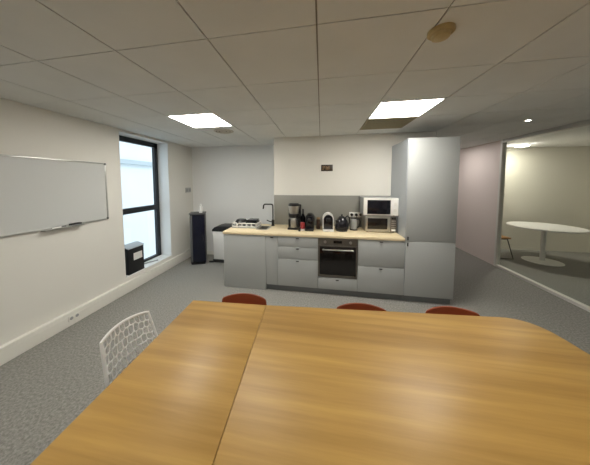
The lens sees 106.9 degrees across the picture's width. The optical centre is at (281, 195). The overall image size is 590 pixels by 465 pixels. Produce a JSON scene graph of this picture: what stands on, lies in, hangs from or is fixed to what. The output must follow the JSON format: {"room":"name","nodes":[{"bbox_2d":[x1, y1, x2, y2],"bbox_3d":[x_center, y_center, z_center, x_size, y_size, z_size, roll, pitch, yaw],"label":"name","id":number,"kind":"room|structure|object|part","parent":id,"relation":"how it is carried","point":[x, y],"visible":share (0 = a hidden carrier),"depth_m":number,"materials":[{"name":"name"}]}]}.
{"room":"common room","nodes":[
{"label":"common room","id":0,"kind":"room"},
{"bbox_2d":[0,98,192,345],"bbox_3d":[-2.885,0.365,1.487,0.300,2.483,7.850,0,4,10],"label":"wall","id":1,"kind":"structure","parent":0,"point":[44,276],"depth_m":2.58,"materials":[{"name":"white paint"}]},
{"bbox_2d":[0,154,108,237],"bbox_3d":[-2.521,-0.019,2.451,0.068,0.785,1.200,0,4,10],"label":"whiteboard","id":2,"kind":"object","parent":1,"relation":"attached to","point":[37,194],"visible":0.98,"depth_m":2.39,"materials":[{"name":"white plastic"}]},
{"bbox_2d":[42,223,83,231],"bbox_3d":[-2.511,0.361,2.519,0.068,0.016,0.390,0,4,10],"label":"tray","id":3,"kind":"object","parent":2,"relation":"on","point":[45,229],"depth_m":2.44,"materials":[{"name":"silver metal"}]},
{"bbox_2d":[69,222,81,225],"bbox_3d":[-2.477,0.341,2.624,0.048,0.032,0.114,0,4,10],"label":"eraser","id":4,"kind":"object","parent":2,"relation":"on","point":[76,223],"visible":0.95,"depth_m":2.60,"materials":[{"name":"grey plastic"}]},
{"bbox_2d":[68,311,79,321],"bbox_3d":[-2.479,1.443,2.608,0.012,0.065,0.120,0,4,10],"label":"power outlet","id":5,"kind":"object","parent":1,"relation":"attached to","point":[76,315],"visible":1,"depth_m":2.60,"materials":[{"name":"white plastic"}]},
{"bbox_2d":[0,249,190,365],"bbox_3d":[-2.725,1.529,1.431,0.053,0.165,7.650,0,4,10],"label":"baseboard","id":6,"kind":"structure","parent":1,"relation":"attached to","point":[23,343],"depth_m":2.65,"materials":[{"name":"white wood"}]},
{"bbox_2d":[119,135,171,277],"bbox_3d":[-2.454,0.125,3.838,0.290,2.230,1.050,0,4,10],"label":"window","id":7,"kind":"structure","parent":1,"relation":"in","point":[161,207],"depth_m":4.31,"materials":[{"name":"black metal"}]},
{"bbox_2d":[124,241,143,274],"bbox_3d":[-2.429,1.012,3.580,0.143,0.468,0.316,0,4,10],"label":"box","id":8,"kind":"object","parent":7,"relation":"on","point":[134,251],"visible":0.79,"depth_m":3.53,"materials":[{"name":"black plastic"}]},
{"bbox_3d":[-2.430,0.807,3.567,0.143,0.058,0.316,0,4,10],"label":"lid","id":9,"kind":"part","parent":8,"relation":"part of","materials":[{"name":"grey plastic"}]},
{"bbox_3d":[-2.365,0.977,3.597,0.002,0.115,0.170,0,4,10],"label":"label plate","id":10,"kind":"part","parent":8,"relation":"part of","materials":[{"name":"white paper"}]},
{"bbox_3d":[-2.420,1.232,3.903,0.230,0.012,1.050,0,4,10],"label":"sill","id":11,"kind":"part","parent":7,"relation":"part of","materials":[{"name":"white"}]},
{"bbox_2d":[192,145,273,250],"bbox_3d":[-1.026,0.132,5.031,2.097,2.483,0.200,0,4,10],"label":"wall","id":12,"kind":"structure","parent":0,"point":[231,183],"depth_m":4.92,"materials":[{"name":"white paint"}]},
{"bbox_2d":[0,0,589,148],"bbox_3d":[1.897,-1.002,1.883,9.550,0.160,10.900,0,4,10],"label":"ceiling","id":13,"kind":"structure","parent":0,"point":[270,69],"depth_m":1.49,"materials":[{"name":"tile"}]},
{"bbox_2d":[166,112,232,127],"bbox_3d":[-1.033,-0.972,2.845,0.594,0.012,0.594,0,4,10],"label":"recessed light","id":14,"kind":"object","parent":13,"relation":"in","point":[199,120],"visible":0.99,"depth_m":2.81,"materials":[{"name":"white plastic"}]},
{"bbox_2d":[214,129,233,133],"bbox_3d":[-0.903,-0.998,3.398,0.300,0.021,0.300,0,4,10],"label":"ceiling vent","id":15,"kind":"object","parent":13,"relation":"in","point":[223,131],"visible":1,"depth_m":3.37,"materials":[{"name":"beige metal"}]},
{"bbox_2d":[360,117,416,129],"bbox_3d":[1.435,-0.994,3.008,0.594,0.010,0.594,0,4,10],"label":"ceiling vent","id":16,"kind":"object","parent":13,"relation":"in","point":[383,123],"visible":0.84,"depth_m":2.99,"materials":[{"name":"beige metal"}]},
{"bbox_2d":[368,97,446,118],"bbox_3d":[1.329,-0.954,2.418,0.594,0.012,0.594,0,4,10],"label":"recessed light","id":17,"kind":"object","parent":13,"relation":"in","point":[416,107],"visible":1,"depth_m":2.37,"materials":[{"name":"white plastic"}]},
{"bbox_2d":[427,22,455,42],"bbox_3d":[0.840,-0.848,1.153,0.124,0.046,0.124,0,4,10],"label":"smoke detector","id":18,"kind":"object","parent":13,"relation":"attached to","point":[441,32],"visible":1,"depth_m":1.12,"materials":[{"name":"beige plastic"}]},
{"bbox_2d":[514,144,529,146],"bbox_3d":[5.275,-1.102,4.799,0.240,0.036,0.240,0,4,10],"label":"recessed light","id":19,"kind":"object","parent":13,"relation":"in","point":[519,145],"visible":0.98,"depth_m":4.75,"materials":[{"name":"white plastic"}]},
{"bbox_2d":[0,247,589,464],"bbox_3d":[1.907,1.606,2.050,9.550,0.100,10.900,0,4,10],"label":"floor","id":20,"kind":"structure","parent":0,"point":[46,387],"depth_m":2.79,"materials":[{"name":"grey carpet"}]},
{"bbox_2d":[99,311,157,387],"bbox_3d":[-0.696,1.179,1.254,0.527,0.875,0.407,1,4,16],"label":"chair","id":21,"kind":"object","parent":20,"relation":"on","point":[106,373],"visible":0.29,"depth_m":1.26,"materials":[{"name":"white plastic"}]},
{"bbox_2d":[30,300,265,464],"bbox_3d":[-0.508,1.258,1.038,0.618,0.740,1.436,0,4,7],"label":"meeting table","id":22,"kind":"object","parent":20,"relation":"on","point":[172,405],"visible":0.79,"depth_m":0.96,"materials":[{"name":"brown wood"}]},
{"bbox_2d":[189,211,206,264],"bbox_3d":[-1.737,0.875,4.561,0.310,1.065,0.281,-1,4,-14],"label":"water dispenser","id":23,"kind":"object","parent":20,"relation":"on","point":[198,240],"visible":1,"depth_m":4.44,"materials":[{"name":"black plastic"}]},
{"bbox_3d":[-1.741,0.356,4.533,0.310,0.025,0.270,-1,4,-14],"label":"panel","id":24,"kind":"part","parent":23,"relation":"part of","materials":[{"name":"grey plastic"}]},
{"bbox_3d":[-1.693,0.874,4.455,0.235,0.960,0.022,-1,4,-14],"label":"door","id":25,"kind":"part","parent":23,"relation":"part of","materials":[{"name":"black plastic"}]},
{"bbox_2d":[209,223,233,262],"bbox_3d":[-1.246,1.010,4.718,0.528,0.772,0.375,0,4,10],"label":"waste bin","id":26,"kind":"object","parent":20,"relation":"on","point":[218,236],"visible":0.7,"depth_m":4.58,"materials":[{"name":"white plastic"}]},
{"bbox_3d":[-1.210,0.680,4.702,0.457,0.112,0.350,0,4,10],"label":"lid","id":27,"kind":"part","parent":26,"relation":"part of","materials":[{"name":"black plastic"}]},
{"bbox_2d":[222,293,266,304],"bbox_3d":[-0.324,1.216,1.664,0.423,0.750,0.444,0,4,5],"label":"shell chair","id":28,"kind":"object","parent":20,"relation":"on","point":[243,298],"visible":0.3,"depth_m":1.84,"materials":[{"name":"red plastic"}]},
{"bbox_2d":[224,234,266,289],"bbox_3d":[-0.527,1.020,3.782,0.694,0.867,0.669,0,4,10],"label":"base cabinet","id":29,"kind":"object","parent":20,"relation":"on","point":[244,255],"visible":0.88,"depth_m":3.45,"materials":[{"name":"grey laminate"}]},
{"bbox_2d":[223,224,404,240],"bbox_3d":[0.441,0.574,3.587,2.683,0.040,0.710,0,4,10],"label":"countertop","id":30,"kind":"structure","parent":29,"relation":"on","point":[360,233],"depth_m":3.33,"materials":[{"name":"brown wood"}]},
{"bbox_2d":[232,221,260,228],"bbox_3d":[-0.615,0.497,3.850,0.450,0.088,0.280,0,4,10],"label":"dish rack","id":31,"kind":"object","parent":30,"relation":"on","point":[258,224],"visible":0.8,"depth_m":3.74,"materials":[{"name":"grey plastic"}]},
{"bbox_2d":[235,218,246,222],"bbox_3d":[-0.734,0.436,3.837,0.216,0.045,0.284,3,5,40],"label":"frying pan","id":32,"kind":"object","parent":31,"relation":"on","point":[241,220],"visible":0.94,"depth_m":3.79,"materials":[{"name":"black metal"}]},
{"bbox_2d":[232,224,260,228],"bbox_3d":[-0.615,0.533,3.852,0.450,0.016,0.280,0,4,10],"label":"drip tray","id":33,"kind":"object","parent":31,"relation":"on","point":[239,225],"depth_m":3.74,"materials":[{"name":"grey plastic"}]},
{"bbox_2d":[246,218,258,222],"bbox_3d":[-0.505,0.434,3.826,0.196,0.050,0.230,0,4,10],"label":"baking dish","id":34,"kind":"object","parent":31,"relation":"on","point":[251,220],"visible":0.98,"depth_m":3.74,"materials":[{"name":"black"}]},
{"bbox_2d":[256,226,271,229],"bbox_3d":[-0.300,0.622,3.745,0.200,0.157,0.310,0,4,10],"label":"sink","id":35,"kind":"object","parent":30,"relation":"in","point":[260,227],"visible":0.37,"depth_m":3.83,"materials":[{"name":"silver metal"}]},
{"bbox_2d":[263,204,274,225],"bbox_3d":[-0.238,0.338,3.892,0.219,0.397,0.088,0,4,5],"label":"tap","id":36,"kind":"object","parent":30,"relation":"on","point":[272,221],"visible":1,"depth_m":3.89,"materials":[{"name":"black metal"}]},
{"bbox_3d":[-0.246,0.287,3.912,0.202,0.297,0.025,0,4,10],"label":"spout","id":37,"kind":"part","parent":36,"relation":"part of","materials":[{"name":"black plastic"}]},
{"bbox_2d":[288,203,300,229],"bbox_3d":[0.222,0.332,3.672,0.217,0.435,0.250,0,4,10],"label":"coffee maker","id":38,"kind":"object","parent":30,"relation":"on","point":[294,213],"visible":0.98,"depth_m":3.58,"materials":[{"name":"black plastic"}]},
{"bbox_3d":[0.203,0.141,3.638,0.188,0.050,0.188,0,4,10],"label":"lid","id":39,"kind":"part","parent":38,"relation":"part of","materials":[{"name":"black plastic"}]},
{"bbox_2d":[300,222,304,230],"bbox_3d":[0.337,0.493,3.535,0.074,0.130,0.074,0,4,10],"label":"tin","id":40,"kind":"object","parent":30,"relation":"on","point":[302,224],"visible":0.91,"depth_m":3.50,"materials":[{"name":"red metal"}]},
{"bbox_2d":[301,209,304,221],"bbox_3d":[0.361,0.384,3.707,0.072,0.325,0.072,0,4,10],"label":"bottle","id":41,"kind":"object","parent":30,"relation":"on","point":[302,215],"visible":0.73,"depth_m":3.68,"materials":[{"name":"black glass"}]},
{"bbox_2d":[305,213,313,230],"bbox_3d":[0.462,0.418,3.604,0.145,0.269,0.310,0,4,10],"label":"machine","id":42,"kind":"object","parent":30,"relation":"on","point":[309,219],"visible":1,"depth_m":3.54,"materials":[{"name":"black plastic"}]},
{"bbox_3d":[0.451,0.432,3.546,0.111,0.225,0.020,0,4,10],"label":"plate","id":43,"kind":"part","parent":42,"relation":"part of","materials":[{"name":"black plastic"}]},
{"bbox_2d":[316,217,319,228],"bbox_3d":[0.609,0.455,3.646,0.068,0.190,0.068,0,4,10],"label":"jar","id":44,"kind":"object","parent":30,"relation":"on","point":[318,218],"visible":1,"depth_m":3.62,"materials":[{"name":"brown glass"}]},
{"bbox_2d":[322,212,333,231],"bbox_3d":[0.754,0.412,3.551,0.178,0.286,0.310,0,4,10],"label":"machine","id":45,"kind":"object","parent":30,"relation":"on","point":[328,219],"visible":1,"depth_m":3.48,"materials":[{"name":"white plastic"}]},
{"bbox_3d":[0.744,0.426,3.493,0.144,0.242,0.020,0,4,10],"label":"plate","id":46,"kind":"part","parent":45,"relation":"part of","materials":[{"name":"black"}]},
{"bbox_2d":[323,229,333,231],"bbox_3d":[0.736,0.548,3.456,0.168,0.028,0.100,0,4,10],"label":"drip tray","id":47,"kind":"object","parent":45,"relation":"on","point":[324,230],"depth_m":3.42,"materials":[{"name":"white plastic"}]},
{"bbox_2d":[335,214,349,231],"bbox_3d":[0.961,0.426,3.486,0.219,0.266,0.215,2,4,29],"label":"electric kettle","id":48,"kind":"object","parent":30,"relation":"on","point":[341,225],"visible":1,"depth_m":3.42,"materials":[{"name":"black plastic"}]},
{"bbox_2d":[350,217,360,230],"bbox_3d":[1.187,0.453,3.536,0.168,0.203,0.116,0,4,10],"label":"electric kettle","id":49,"kind":"object","parent":30,"relation":"on","point":[353,221],"visible":0.99,"depth_m":3.50,"materials":[{"name":"silver plastic"}]},
{"bbox_2d":[361,214,396,232],"bbox_3d":[1.543,0.427,3.503,0.450,0.256,0.345,0,4,10],"label":"microwave","id":50,"kind":"object","parent":30,"relation":"on","point":[376,223],"visible":0.98,"depth_m":3.34,"materials":[{"name":"silver metal"}]},
{"bbox_3d":[1.471,0.431,3.356,0.360,0.240,0.020,0,4,10],"label":"door","id":51,"kind":"part","parent":50,"relation":"part of","materials":[{"name":"silver metal"}]},
{"bbox_2d":[360,196,398,215],"bbox_3d":[1.537,0.161,3.484,0.500,0.278,0.361,0,4,10],"label":"microwave","id":52,"kind":"object","parent":50,"relation":"on","point":[369,205],"visible":1,"depth_m":3.33,"materials":[{"name":"grey plastic"}]},
{"bbox_3d":[1.459,0.166,3.341,0.398,0.264,0.020,0,4,10],"label":"door","id":53,"kind":"part","parent":52,"relation":"part of","materials":[{"name":"silver metal"}]},
{"bbox_3d":[1.706,0.167,3.297,0.100,0.264,0.020,0,4,10],"label":"control panel","id":54,"kind":"part","parent":52,"relation":"part of","materials":[{"name":"white plastic"}]},
{"bbox_3d":[1.694,0.433,3.316,0.087,0.240,0.020,0,4,10],"label":"control panel","id":55,"kind":"part","parent":50,"relation":"part of","materials":[{"name":"silver metal"}]},
{"bbox_2d":[266,236,277,284],"bbox_3d":[-0.094,0.976,3.693,0.187,0.772,0.684,0,4,10],"label":"base cabinet","id":56,"kind":"object","parent":20,"relation":"on","point":[271,241],"visible":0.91,"depth_m":3.37,"materials":[{"name":"grey laminate"}]},
{"bbox_2d":[278,236,317,287],"bbox_3d":[0.296,0.979,3.622,0.604,0.772,0.684,0,4,10],"label":"base cabinet","id":57,"kind":"object","parent":20,"relation":"on","point":[297,256],"visible":0.97,"depth_m":3.30,"materials":[{"name":"grey laminate"}]},
{"bbox_3d":[0.240,1.174,3.322,0.600,0.418,0.019,0,4,10],"label":"drawer","id":58,"kind":"part","parent":57,"relation":"part of","materials":[{"name":"grey laminate"}]},
{"bbox_3d":[0.239,0.870,3.302,0.600,0.184,0.019,0,4,10],"label":"drawer","id":59,"kind":"part","parent":57,"relation":"part of","materials":[{"name":"grey laminate"}]},
{"bbox_3d":[0.238,0.696,3.291,0.600,0.156,0.019,0,4,10],"label":"drawer","id":60,"kind":"part","parent":57,"relation":"part of","materials":[{"name":"grey laminate"}]},
{"bbox_2d":[318,246,357,290],"bbox_3d":[0.873,0.984,3.518,0.567,0.772,0.684,0,4,10],"label":"base cabinet","id":61,"kind":"object","parent":20,"relation":"on","point":[346,284],"visible":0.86,"depth_m":3.22,"materials":[{"name":"grey laminate"}]},
{"bbox_3d":[0.818,1.303,3.225,0.563,0.169,0.019,0,4,10],"label":"drawer","id":62,"kind":"part","parent":61,"relation":"part of","materials":[{"name":"grey laminate"}]},
{"bbox_2d":[318,238,357,278],"bbox_3d":[0.856,0.902,3.423,0.560,0.583,0.567,0,4,10],"label":"oven","id":63,"kind":"object","parent":61,"relation":"in","point":[337,258],"visible":1,"depth_m":3.19,"materials":[{"name":"black glass"}]},
{"bbox_3d":[0.814,0.956,3.192,0.516,0.425,0.004,0,4,10],"label":"door glass","id":64,"kind":"part","parent":63,"relation":"part of","materials":[{"name":"black glass"}]},
{"bbox_3d":[0.809,0.786,3.158,0.440,0.017,0.045,0,4,10],"label":"handle","id":65,"kind":"part","parent":63,"relation":"part of","materials":[{"name":"silver metal"}]},
{"bbox_3d":[0.815,0.676,3.186,0.560,0.100,0.017,0,4,10],"label":"control panel","id":66,"kind":"part","parent":63,"relation":"part of","materials":[{"name":"silver metal"}]},
{"bbox_2d":[267,284,449,303],"bbox_3d":[1.041,1.436,3.242,2.590,0.094,0.016,0,4,10],"label":"plinth","id":67,"kind":"object","parent":20,"relation":"on","point":[269,286],"visible":0.64,"depth_m":3.21,"materials":[{"name":"grey"}]},
{"bbox_2d":[337,303,385,310],"bbox_3d":[0.583,1.222,1.510,0.423,0.750,0.444,0,4,7],"label":"shell chair","id":68,"kind":"object","parent":20,"relation":"on","point":[352,306],"visible":0.13,"depth_m":1.69,"materials":[{"name":"red plastic"}]},
{"bbox_2d":[357,239,404,294],"bbox_3d":[1.457,0.989,3.413,0.618,0.772,0.684,0,4,10],"label":"base cabinet","id":69,"kind":"object","parent":20,"relation":"on","point":[380,265],"visible":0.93,"depth_m":3.09,"materials":[{"name":"grey laminate"}]},
{"bbox_3d":[1.401,1.203,3.114,0.614,0.379,0.019,0,4,10],"label":"drawer","id":70,"kind":"part","parent":69,"relation":"part of","materials":[{"name":"grey laminate"}]},
{"bbox_3d":[1.400,0.819,3.089,0.614,0.383,0.019,0,4,10],"label":"drawer","id":71,"kind":"part","parent":69,"relation":"part of","materials":[{"name":"grey laminate"}]},
{"bbox_2d":[213,305,589,464],"bbox_3d":[0.732,1.263,0.901,1.960,0.740,1.569,0,4,10],"label":"meeting table","id":72,"kind":"object","parent":20,"relation":"on","point":[318,386],"visible":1,"depth_m":0.98,"materials":[{"name":"brown wood"}]},
{"bbox_2d":[391,136,460,298],"bbox_3d":[2.066,0.294,3.270,0.618,2.172,0.711,0,4,10],"label":"tall cabinet","id":73,"kind":"object","parent":20,"relation":"on","point":[424,171],"visible":0.98,"depth_m":2.94,"materials":[{"name":"grey"}]},
{"bbox_3d":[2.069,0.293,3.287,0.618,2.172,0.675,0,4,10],"label":"panel","id":74,"kind":"part","parent":73,"relation":"part of","materials":[{"name":"grey"}]},
{"bbox_3d":[2.014,1.014,2.990,0.610,0.772,0.018,0,4,10],"label":"door","id":75,"kind":"part","parent":73,"relation":"part of","materials":[{"name":"grey laminate"}]},
{"bbox_3d":[2.010,-0.072,2.921,0.610,1.396,0.018,0,4,10],"label":"door","id":76,"kind":"part","parent":73,"relation":"part of","materials":[{"name":"grey"}]},
{"bbox_2d":[425,306,479,315],"bbox_3d":[1.234,1.223,1.458,0.423,0.750,0.444,0,4,7],"label":"shell chair","id":77,"kind":"object","parent":20,"relation":"on","point":[449,310],"visible":0.16,"depth_m":1.64,"materials":[{"name":"red plastic"}]},
{"bbox_2d":[500,235,513,258],"bbox_3d":[4.763,0.952,4.902,0.527,0.818,0.400,0,4,10],"label":"chair","id":78,"kind":"object","parent":20,"relation":"on","point":[502,236],"visible":0.17,"depth_m":4.70,"materials":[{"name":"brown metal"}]},
{"bbox_2d":[506,221,589,266],"bbox_3d":[5.495,1.008,4.590,1.120,0.745,1.120,0,4,10],"label":"round table","id":79,"kind":"object","parent":20,"relation":"on","point":[544,228],"visible":1,"depth_m":4.54,"materials":[{"name":"white plastic"}]},
{"bbox_2d":[274,131,436,195],"bbox_3d":[1.482,0.090,5.552,2.653,2.483,3.580,0,4,10],"label":"wall","id":80,"kind":"structure","parent":0,"point":[362,163],"depth_m":3.78,"materials":[{"name":"white paint"}]},
{"bbox_2d":[321,165,332,170],"bbox_3d":[0.788,-0.486,3.810,0.200,0.110,0.014,0,4,10],"label":"wall plaque","id":81,"kind":"object","parent":80,"relation":"attached to","point":[323,167],"visible":1,"depth_m":3.81,"materials":[{"name":"brown"}]},
{"bbox_2d":[274,195,390,226],"bbox_3d":[0.841,0.264,3.850,1.994,0.543,0.011,0,4,10],"label":"backsplash","id":82,"kind":"structure","parent":80,"relation":"attached to","point":[318,205],"depth_m":3.88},
{"bbox_2d":[349,212,361,216],"bbox_3d":[1.269,0.322,3.763,0.198,0.073,0.014,0,4,10],"label":"wall socket","id":83,"kind":"object","parent":82,"relation":"attached to","point":[353,213],"visible":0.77,"depth_m":3.76,"materials":[{"name":"white plastic"}]},
{"bbox_2d":[455,140,506,264],"bbox_3d":[3.816,0.332,1.622,0.100,2.483,10.500,0,4,10],"label":"wall","id":84,"kind":"structure","parent":0,"point":[479,164],"depth_m":4.80,"materials":[{"name":"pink paint"}]},
{"bbox_2d":[493,119,589,311],"bbox_3d":[3.967,0.270,2.594,0.070,2.483,3.470,0,4,10],"label":"window","id":85,"kind":"structure","parent":84,"relation":"in","point":[503,147],"depth_m":4.07,"materials":[{"name":"silver metal"}]},
{"bbox_3d":[4.270,0.162,4.273,0.070,2.483,0.050,0,4,10],"label":"frame post","id":86,"kind":"part","parent":85,"relation":"part of","materials":[{"name":"silver metal"}]},
{"bbox_3d":[3.971,1.486,2.671,0.070,0.045,3.370,0,4,10],"label":"rail","id":87,"kind":"part","parent":85,"relation":"part of","materials":[{"name":"silver metal"}]},
{"bbox_3d":[3.962,-0.939,2.517,0.070,0.060,3.370,0,4,10],"label":"rail","id":88,"kind":"part","parent":85,"relation":"part of","materials":[{"name":"silver metal"}]},
{"bbox_2d":[501,146,589,252],"bbox_3d":[5.118,0.385,0.728,2.780,2.483,9.600,0,4,10],"label":"wall","id":89,"kind":"structure","parent":0,"point":[551,185],"depth_m":5.21,"materials":[{"name":"white paint"}]},
{"bbox_3d":[-4.410,4.612,10.259,5.750,0.100,26.000,0,4,10],"label":"ground","id":90,"kind":"structure","parent":0,"visible":0},
{"bbox_2d":[119,141,155,258],"bbox_3d":[-7.409,-1.698,10.396,0.300,12.500,26.000,0,4,10],"label":"wall","id":91,"kind":"structure","parent":90,"relation":"on","point":[136,180],"depth_m":10.93,"materials":[{"name":"glass"}]},
{"bbox_2d":[120,159,151,165],"bbox_3d":[-7.163,-1.597,10.357,0.200,0.200,26.000,0,4,10],"label":"trim","id":92,"kind":"structure","parent":91,"relation":"attached to","point":[122,161],"depth_m":10.52,"materials":[{"name":"grey"}]}
]}

